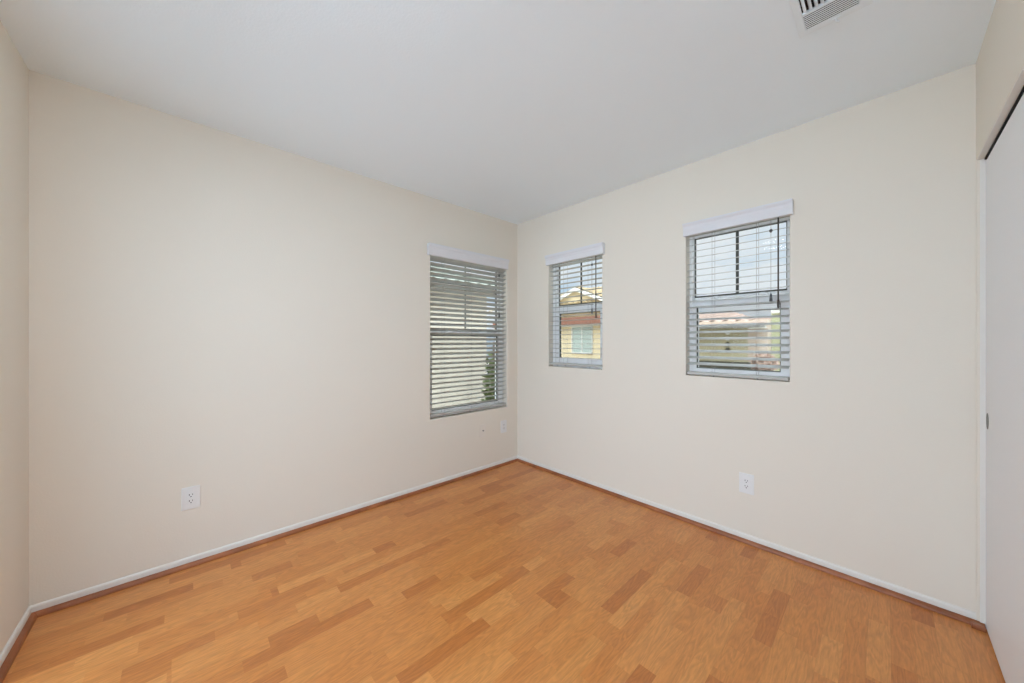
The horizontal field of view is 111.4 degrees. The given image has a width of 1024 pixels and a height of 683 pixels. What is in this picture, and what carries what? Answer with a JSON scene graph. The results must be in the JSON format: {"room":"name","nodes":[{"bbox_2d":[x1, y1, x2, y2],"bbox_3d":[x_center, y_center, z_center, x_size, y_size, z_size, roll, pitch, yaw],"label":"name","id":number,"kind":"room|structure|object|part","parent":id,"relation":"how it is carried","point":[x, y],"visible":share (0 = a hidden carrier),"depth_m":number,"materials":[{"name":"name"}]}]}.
{"room":"empty bedroom","nodes":[
{"label":"empty bedroom","id":0,"kind":"room"},
{"bbox_2d":[0,21,28,653],"bbox_3d":[-1.215,0.134,0.465,0.120,2.790,2.914,0,0,-43],"label":"wall","id":1,"kind":"structure","parent":0,"point":[14,73],"depth_m":1.41,"materials":[{"name":"beige paint"}]},
{"bbox_2d":[0,606,30,666],"bbox_3d":[-1.995,1.204,1.394,0.009,0.050,0.450,0,0,-43],"label":"baseboard","id":2,"kind":"structure","parent":1,"relation":"attached to","point":[11,641],"depth_m":1.41,"materials":[{"name":"white paint"}]},
{"bbox_2d":[0,613,36,682],"bbox_3d":[-1.982,1.218,1.400,0.019,0.022,0.441,0,0,-43],"label":"trim","id":3,"kind":"structure","parent":1,"relation":"attached to","point":[7,663],"depth_m":1.39,"materials":[{"name":"red wood"}]},
{"bbox_2d":[29,70,516,605],"bbox_3d":[-2.406,0.009,1.421,6.900,2.840,0.150,0,0,-43],"label":"wall","id":4,"kind":"structure","parent":0,"point":[244,321],"depth_m":1.98,"materials":[{"name":"beige paint"}]},
{"bbox_2d":[181,485,199,510],"bbox_3d":[-1.761,0.858,1.916,0.077,0.122,0.009,0,0,-43],"label":"wall outlet","id":5,"kind":"object","parent":4,"relation":"attached to","point":[190,496],"visible":1,"depth_m":1.91,"materials":[{"name":"white plastic"}]},
{"bbox_2d":[187,491,194,504],"bbox_3d":[-1.760,0.858,1.915,0.033,0.067,0.006,0,0,-43],"label":"receptacle","id":6,"kind":"object","parent":5,"relation":"attached to","point":[190,494],"depth_m":1.91,"materials":[{"name":"white plastic"}]},
{"bbox_2d":[30,456,516,612],"bbox_3d":[-1.045,1.204,2.584,3.023,0.050,0.009,0,0,-43],"label":"baseboard","id":7,"kind":"structure","parent":4,"relation":"attached to","point":[103,586],"depth_m":2.02,"materials":[{"name":"white paint"}]},
{"bbox_2d":[32,459,516,617],"bbox_3d":[-1.035,1.218,2.574,3.005,0.022,0.019,0,0,-43],"label":"trim","id":8,"kind":"structure","parent":4,"relation":"attached to","point":[39,613],"depth_m":2.02,"materials":[{"name":"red wood"}]},
{"bbox_2d":[430,258,502,417],"bbox_3d":[-0.440,-0.057,3.302,0.873,1.436,0.082,0,0,-43],"label":"window","id":9,"kind":"structure","parent":4,"relation":"in","point":[431,331],"depth_m":3.47,"materials":[{"name":"white plastic"}]},
{"bbox_3d":[-0.426,0.273,3.287,0.829,0.724,0.032,0,0,-43],"label":"sash","id":10,"kind":"part","parent":9,"relation":"part of","materials":[{"name":"white plastic"}]},
{"bbox_2d":[427,242,508,416],"bbox_3d":[-0.386,-0.086,3.216,0.893,1.459,0.100,0,0,-43],"label":"window blind","id":11,"kind":"object","parent":9,"relation":"attached to","point":[448,255],"visible":0.94,"depth_m":3.20,"materials":[{"name":"white plastic"}]},
{"bbox_3d":[-0.600,-0.056,3.046,0.004,1.345,0.057,0,0,-43],"label":"ladder cord","id":12,"kind":"part","parent":11,"relation":"part of","materials":[{"name":"white fabric"}]},
{"bbox_3d":[-0.387,0.627,3.245,0.853,0.020,0.052,0,0,-43],"label":"rail","id":13,"kind":"part","parent":11,"relation":"part of","materials":[{"name":"grey plastic"}]},
{"bbox_3d":[-0.391,-0.056,3.242,0.004,1.345,0.057,0,0,-43],"label":"ladder cord","id":14,"kind":"part","parent":11,"relation":"part of","materials":[{"name":"white fabric"}]},
{"bbox_3d":[-0.450,-0.405,3.312,0.829,0.688,0.030,0,0,-43],"label":"sash","id":15,"kind":"part","parent":9,"relation":"part of","materials":[{"name":"white plastic"}]},
{"bbox_3d":[-0.463,0.281,3.327,0.821,0.708,0.006,0,0,-43],"label":"screen frame","id":16,"kind":"part","parent":9,"relation":"part of","materials":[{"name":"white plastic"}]},
{"bbox_2d":[480,424,485,436],"bbox_3d":[-0.272,0.843,3.302,0.072,0.118,0.018,0,0,-43],"label":"plate","id":17,"kind":"object","parent":4,"relation":"attached to","point":[483,426],"visible":1,"depth_m":3.30,"materials":[{"name":"beige plastic"}]},
{"bbox_2d":[501,420,506,432],"bbox_3d":[-0.082,0.848,3.485,0.077,0.122,0.009,0,0,-43],"label":"wall outlet","id":18,"kind":"object","parent":4,"relation":"attached to","point":[504,422],"visible":1,"depth_m":3.48,"materials":[{"name":"white plastic"}]},
{"bbox_2d":[0,0,995,224],"bbox_3d":[-0.852,-1.336,-0.241,6.900,0.250,4.700,0,0,-43],"label":"ceiling","id":19,"kind":"structure","parent":0,"point":[517,112],"depth_m":1.57,"materials":[{"name":"white paint"}]},
{"bbox_2d":[789,0,871,38],"bbox_3d":[1.055,-1.198,1.168,0.440,0.028,0.202,0,0,-43],"label":"ceiling vent","id":20,"kind":"object","parent":19,"relation":"in","point":[810,16],"visible":1,"depth_m":1.27,"materials":[{"name":"white metal"}]},
{"bbox_2d":[2,461,1004,682],"bbox_3d":[-0.852,1.329,-0.241,6.900,0.200,4.700,0,0,-43],"label":"floor","id":21,"kind":"structure","parent":0,"point":[516,572],"depth_m":1.59,"materials":[{"name":"brown wood"}]},
{"bbox_2d":[517,63,975,611],"bbox_3d":[1.613,0.009,2.064,0.150,2.840,4.700,0,0,-43],"label":"wall","id":22,"kind":"structure","parent":0,"point":[863,461],"depth_m":1.90,"materials":[{"name":"beige paint"}]},
{"bbox_2d":[553,256,601,368],"bbox_3d":[0.624,-0.269,3.170,0.082,1.013,0.591,0,0,-43],"label":"window","id":23,"kind":"structure","parent":22,"relation":"in","point":[555,328],"depth_m":3.23,"materials":[{"name":"white plastic"}]},
{"bbox_2d":[545,242,604,367],"bbox_3d":[0.555,-0.292,3.096,0.100,1.030,0.622,0,0,-43],"label":"window blind","id":24,"kind":"object","parent":23,"relation":"attached to","point":[598,249],"visible":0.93,"depth_m":3.09,"materials":[{"name":"white plastic"}]},
{"bbox_3d":[0.428,-0.266,3.265,0.057,0.925,0.004,0,0,-43],"label":"ladder cord","id":25,"kind":"part","parent":24,"relation":"part of","materials":[{"name":"white fabric"}]},
{"bbox_3d":[0.491,-0.266,3.197,0.057,0.925,0.004,0,0,-43],"label":"ladder cord","id":26,"kind":"part","parent":24,"relation":"part of","materials":[{"name":"white fabric"}]},
{"bbox_3d":[0.567,0.207,3.116,0.052,0.020,0.571,0,0,-43],"label":"rail","id":27,"kind":"part","parent":24,"relation":"part of","materials":[{"name":"grey plastic"}]},
{"bbox_3d":[0.608,-0.052,3.155,0.032,0.528,0.547,0,0,-43],"label":"sash","id":28,"kind":"part","parent":23,"relation":"part of","materials":[{"name":"white plastic"}]},
{"bbox_3d":[0.634,-0.518,3.179,0.030,0.461,0.547,0,0,-43],"label":"sash","id":29,"kind":"part","parent":23,"relation":"part of","materials":[{"name":"white plastic"}]},
{"bbox_2d":[690,217,789,380],"bbox_3d":[1.466,-0.270,2.268,0.082,1.010,0.573,0,0,-43],"label":"window","id":30,"kind":"structure","parent":22,"relation":"in","point":[783,372],"depth_m":2.25,"materials":[{"name":"white plastic"}]},
{"bbox_3d":[1.491,-0.031,2.291,0.006,0.480,0.521,0,0,-43],"label":"screen frame","id":31,"kind":"part","parent":30,"relation":"part of","materials":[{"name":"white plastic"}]},
{"bbox_2d":[682,198,792,380],"bbox_3d":[1.396,-0.284,2.196,0.100,1.030,0.590,0,0,-43],"label":"window blind","id":32,"kind":"object","parent":30,"relation":"attached to","point":[778,210],"visible":0.98,"depth_m":2.16,"materials":[{"name":"white plastic"}]},
{"bbox_3d":[1.409,0.215,2.215,0.052,0.020,0.553,0,0,-43],"label":"rail","id":33,"kind":"part","parent":32,"relation":"part of","materials":[{"name":"grey plastic"}]},
{"bbox_3d":[1.495,-0.262,2.123,0.057,0.933,0.004,0,0,-43],"label":"ladder cord","id":34,"kind":"part","parent":32,"relation":"part of","materials":[{"name":"white fabric"}]},
{"bbox_3d":[1.451,-0.039,2.254,0.032,0.496,0.529,0,0,-43],"label":"sash","id":35,"kind":"part","parent":30,"relation":"part of","materials":[{"name":"white plastic"}]},
{"bbox_3d":[1.477,-0.504,2.278,0.030,0.490,0.529,0,0,-43],"label":"sash","id":36,"kind":"part","parent":30,"relation":"part of","materials":[{"name":"glass"}]},
{"bbox_2d":[739,472,753,494],"bbox_3d":[1.436,0.870,2.139,0.009,0.122,0.077,0,0,-43],"label":"wall outlet","id":37,"kind":"object","parent":22,"relation":"attached to","point":[746,481],"visible":1,"depth_m":2.13,"materials":[{"name":"white plastic"}]},
{"bbox_2d":[743,478,749,489],"bbox_3d":[1.435,0.870,2.138,0.006,0.067,0.033,0,0,-43],"label":"receptacle","id":38,"kind":"object","parent":37,"relation":"attached to","point":[746,481],"depth_m":2.14,"materials":[{"name":"white plastic"}]},
{"bbox_2d":[517,455,976,619],"bbox_3d":[1.042,1.204,2.559,0.009,0.050,2.896,0,0,-43],"label":"baseboard","id":39,"kind":"structure","parent":22,"relation":"attached to","point":[962,611],"depth_m":1.98,"materials":[{"name":"white paint"}]},
{"bbox_2d":[517,458,984,624],"bbox_3d":[1.035,1.218,2.546,0.019,0.022,2.887,0,0,-43],"label":"trim","id":40,"kind":"structure","parent":22,"relation":"attached to","point":[939,610],"depth_m":1.97,"materials":[{"name":"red wood"}]},
{"bbox_2d":[971,621,985,632],"bbox_3d":[1.994,1.219,1.493,0.022,0.020,0.037,0,0,-43],"label":"trim","id":41,"kind":"structure","parent":22,"relation":"attached to","point":[974,625],"depth_m":1.49,"materials":[{"name":"red wood"}]},
{"bbox_2d":[976,0,1023,620],"bbox_3d":[0.916,0.134,0.414,3.163,2.790,0.110,0,0,-43],"label":"wall","id":42,"kind":"structure","parent":0,"point":[1000,60],"depth_m":1.31,"materials":[{"name":"beige paint"}]},
{"bbox_2d":[977,66,1023,626],"bbox_3d":[1.346,0.221,0.871,1.852,2.017,0.029,0,0,-43],"label":"trim","id":43,"kind":"structure","parent":42,"relation":"attached to","point":[1019,83],"depth_m":1.50,"materials":[{"name":"white paint"}]},
{"bbox_2d":[985,86,1023,159],"bbox_3d":[1.374,-0.782,0.841,1.842,0.011,0.069,0,0,-43],"label":"trim","id":44,"kind":"structure","parent":42,"relation":"attached to","point":[1022,90],"depth_m":1.23,"materials":[{"name":"black"}]},
{"bbox_2d":[986,94,1023,682],"bbox_3d":[1.681,0.224,1.153,0.965,1.990,0.032,0,0,-43],"label":"closet door","id":45,"kind":"structure","parent":42,"relation":"in","point":[1005,162],"depth_m":1.26,"materials":[{"name":"white paint"}]},
{"bbox_3d":[1.992,0.334,1.464,0.044,0.068,0.001,0,0,-43],"label":"finger pull","id":46,"kind":"part","parent":45,"relation":"part of","materials":[{"name":"silver metal"}]},
{"label":"outside","id":47,"kind":"structure","parent":0,"visible":0},
{"bbox_3d":[14.667,4.479,17.278,120.000,0.300,120.000,0,0,-43],"label":"ground","id":48,"kind":"structure","parent":47,"visible":0},
{"bbox_2d":[430,266,494,409],"bbox_3d":[-7.412,0.761,7.197,12.774,7.137,7.874,0,0,-43],"label":"house","id":49,"kind":"structure","parent":48,"relation":"on","point":[433,341],"depth_m":8.19,"materials":[{"name":"beige paint"}]},
{"bbox_2d":[480,342,494,400],"bbox_3d":[-0.458,2.168,8.046,0.561,4.328,0.575,0,0,-13],"label":"slender tree","id":50,"kind":"object","parent":48,"relation":"on","point":[490,354],"visible":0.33,"depth_m":7.98,"materials":[{"name":"green plant"}]},
{"bbox_2d":[489,287,601,358],"bbox_3d":[3.511,0.618,18.485,4.450,7.422,9.800,0,0,-43],"label":"house","id":51,"kind":"structure","parent":48,"relation":"on","point":[584,340],"depth_m":16.17,"materials":[{"name":"yellow paint"}]},
{"bbox_3d":[2.258,-0.751,17.314,0.280,0.080,9.400,0,0,-43],"label":"fascia moulding","id":52,"kind":"part","parent":51,"relation":"part of","materials":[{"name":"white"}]},
{"bbox_3d":[3.276,-0.081,16.280,0.025,1.180,1.060,0,0,-43],"label":"pane","id":53,"kind":"part","parent":51,"relation":"part of","materials":[{"name":"grey"}]},
{"bbox_2d":[699,312,764,369],"bbox_3d":[6.614,1.670,12.008,5.962,5.318,4.500,0,0,-43],"label":"house","id":54,"kind":"structure","parent":48,"relation":"on","point":[732,314],"depth_m":9.33,"materials":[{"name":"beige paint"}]},
{"bbox_2d":[699,318,770,361],"bbox_3d":[11.020,1.587,16.483,6.412,5.485,2.780,0,0,-43],"label":"house","id":55,"kind":"structure","parent":48,"relation":"on","point":[759,320],"depth_m":13.88,"materials":[{"name":"pink paint"}]},
{"bbox_2d":[749,353,779,370],"bbox_3d":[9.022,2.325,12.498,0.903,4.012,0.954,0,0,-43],"label":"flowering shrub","id":56,"kind":"object","parent":48,"relation":"on","point":[760,355],"visible":0.41,"depth_m":12.30,"materials":[{"name":"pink plant"}]},
{"bbox_2d":[771,310,779,370],"bbox_3d":[13.897,1.529,14.132,5.540,5.600,4.575,0,0,-43],"label":"house","id":57,"kind":"structure","parent":48,"relation":"on","point":[773,312],"depth_m":13.87,"materials":[{"name":"green paint"}]}
]}

